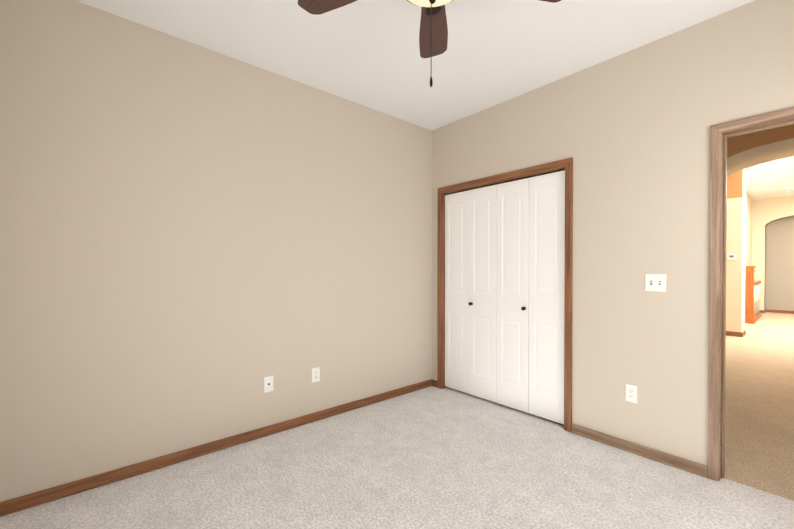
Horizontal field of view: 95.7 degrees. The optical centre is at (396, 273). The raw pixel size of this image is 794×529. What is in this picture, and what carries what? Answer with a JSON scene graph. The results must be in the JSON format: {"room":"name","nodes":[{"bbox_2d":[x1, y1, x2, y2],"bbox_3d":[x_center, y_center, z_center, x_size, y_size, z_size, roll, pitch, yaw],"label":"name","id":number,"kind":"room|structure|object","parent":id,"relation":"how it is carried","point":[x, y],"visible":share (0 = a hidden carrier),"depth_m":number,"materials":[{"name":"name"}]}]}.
{"room":"empty bedroom","nodes":[
{"label":"empty bedroom","id":0,"kind":"room"},
{"bbox_2d":[0,0,431,501],"bbox_3d":[-0.950,-0.151,2.806,3.640,2.740,0.120,0,1,-41],"label":"wall","id":1,"kind":"structure","parent":0,"point":[198,243],"depth_m":2.33,"materials":[{"name":"beige paint"}]},
{"bbox_2d":[0,379,431,516],"bbox_3d":[-0.904,1.186,2.764,3.400,0.068,0.021,0,1,-41],"label":"baseboard","id":2,"kind":"structure","parent":1,"relation":"attached to","point":[14,505],"depth_m":2.32,"materials":[{"name":"brown wood"}]},
{"bbox_2d":[264,376,273,392],"bbox_3d":[-0.966,0.838,2.711,0.072,0.118,0.015,0,1,-41],"label":"outlet","id":3,"kind":"object","parent":1,"relation":"attached to","point":[268,383],"visible":1,"depth_m":2.71,"materials":[{"name":"white plastic"}]},
{"bbox_2d":[312,367,319,382],"bbox_3d":[-0.670,0.840,2.970,0.072,0.118,0.009,0,1,-41],"label":"duplex electrical outlet","id":4,"kind":"object","parent":1,"relation":"attached to","point":[316,374],"visible":1,"depth_m":2.97,"materials":[{"name":"white plastic"}]},
{"bbox_2d":[0,312,793,528],"bbox_3d":[5.218,1.229,5.222,16.120,0.060,4.540,0,1,-41],"label":"floor","id":5,"kind":"structure","parent":0,"point":[431,457],"depth_m":2.14,"materials":[{"name":"grey carpet"}]},
{"bbox_2d":[745,266,761,323],"bbox_3d":[8.946,0.495,9.029,2.012,1.345,0.224,0,1,-41],"label":"newel post","id":6,"kind":"object","parent":5,"relation":"on","point":[752,301],"visible":0.88,"depth_m":8.40,"materials":[{"name":"brown wood"}]},
{"bbox_2d":[76,0,754,130],"bbox_3d":[0.200,-1.550,1.462,3.640,0.080,3.640,0,1,-41],"label":"ceiling","id":7,"kind":"structure","parent":0,"point":[366,53],"depth_m":2.33,"materials":[{"name":"white paint"}]},
{"bbox_2d":[298,0,560,86],"bbox_3d":[0.130,-1.138,1.380,1.191,0.741,1.204,0,1,-41],"label":"fan","id":8,"kind":"object","parent":7,"relation":"hanging from","point":[433,36],"visible":1,"depth_m":1.71,"materials":[{"name":"brown wood"}]},
{"bbox_2d":[432,0,793,465],"bbox_3d":[1.572,-0.149,2.578,0.120,2.740,3.520,0,1,-41],"label":"wall","id":9,"kind":"structure","parent":0,"point":[629,132],"depth_m":2.40,"materials":[{"name":"beige paint"}]},
{"bbox_2d":[432,379,436,386],"bbox_3d":[0.403,1.177,3.835,0.021,0.068,0.080,0,1,-41],"label":"baseboard","id":10,"kind":"structure","parent":9,"relation":"attached to","point":[434,383],"depth_m":3.83,"materials":[{"name":"brown wood"}]},
{"bbox_2d":[437,157,572,431],"bbox_3d":[0.936,0.186,3.317,0.122,2.058,1.301,0,1,-41],"label":"door frame","id":11,"kind":"structure","parent":9,"relation":"attached to","point":[443,290],"depth_m":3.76,"materials":[{"name":"brown wood"}]},
{"bbox_2d":[445,169,564,424],"bbox_3d":[0.912,0.185,3.296,0.071,2.017,1.261,0,1,-41],"label":"bifold closet doors","id":12,"kind":"structure","parent":9,"relation":"in","point":[504,284],"depth_m":3.20,"materials":[{"name":"white paint"}]},
{"bbox_2d":[625,384,637,402],"bbox_3d":[1.600,0.822,2.455,0.009,0.118,0.072,0,1,-41],"label":"duplex electrical outlet","id":13,"kind":"object","parent":9,"relation":"attached to","point":[631,392],"visible":1,"depth_m":2.45,"materials":[{"name":"white plastic"}]},
{"bbox_2d":[571,423,707,477],"bbox_3d":[1.597,1.188,2.451,0.021,0.068,0.798,0,1,-41],"label":"baseboard","id":14,"kind":"structure","parent":9,"relation":"attached to","point":[668,459],"depth_m":2.39,"materials":[{"name":"brown wood"}]},
{"bbox_2d":[645,274,665,291],"bbox_3d":[1.685,0.063,2.345,0.016,0.116,0.116,0,1,-41],"label":"switch plate","id":15,"kind":"object","parent":9,"relation":"attached to","point":[655,282],"visible":1,"depth_m":2.35,"materials":[{"name":"white plastic"}]},
{"bbox_2d":[708,107,793,480],"bbox_3d":[2.207,0.178,1.833,0.137,2.098,0.923,0,1,-41],"label":"door frame","id":16,"kind":"structure","parent":9,"relation":"attached to","point":[716,130],"depth_m":2.12,"materials":[{"name":"brown wood"}]},
{"bbox_2d":[726,169,745,332],"bbox_3d":[6.389,-0.467,7.077,0.504,3.300,0.640,0,1,-41],"label":"wall","id":17,"kind":"structure","parent":0,"point":[736,245],"depth_m":6.76,"materials":[{"name":"beige paint"}]},
{"bbox_2d":[727,254,735,259],"bbox_3d":[6.309,-0.307,6.772,0.024,0.100,0.124,0,1,-41],"label":"thermostat","id":18,"kind":"object","parent":17,"relation":"attached to","point":[731,256],"visible":1,"depth_m":6.77,"materials":[{"name":"white plastic"}]},
{"bbox_2d":[726,331,741,336],"bbox_3d":[6.232,1.143,6.876,0.021,0.085,0.520,0,1,-41],"label":"baseboard","id":19,"kind":"structure","parent":17,"relation":"attached to","point":[731,333],"depth_m":6.76,"materials":[{"name":"brown wood"}]},
{"bbox_2d":[745,194,751,265],"bbox_3d":[8.405,-0.483,9.029,5.100,3.300,0.320,0,1,-41],"label":"wall","id":20,"kind":"structure","parent":0,"point":[748,260],"depth_m":10.03,"materials":[{"name":"beige paint"}]},
{"bbox_2d":[727,124,793,177],"bbox_3d":[3.910,-0.150,2.760,0.702,2.740,2.540,0,1,-41],"label":"wall","id":21,"kind":"structure","parent":0,"point":[744,151],"depth_m":3.21,"materials":[{"name":"beige paint"}]},
{"bbox_2d":[746,156,793,199],"bbox_3d":[7.845,-2.153,6.603,10.300,0.080,3.240,0,1,-41],"label":"ceiling","id":22,"kind":"structure","parent":0,"point":[771,179],"depth_m":8.15,"materials":[{"name":"white paint"}]},
{"bbox_2d":[752,196,793,312],"bbox_3d":[11.486,-0.489,9.760,0.520,3.300,3.240,0,1,-41],"label":"wall","id":23,"kind":"structure","parent":0,"point":[773,240],"depth_m":10.42,"materials":[{"name":"beige paint"}]},
{"bbox_2d":[765,309,793,313],"bbox_3d":[11.473,1.116,10.018,0.021,0.085,1.686,0,1,-41],"label":"baseboard","id":24,"kind":"structure","parent":23,"relation":"attached to","point":[780,311],"depth_m":10.42,"materials":[{"name":"brown wood"}]}
]}

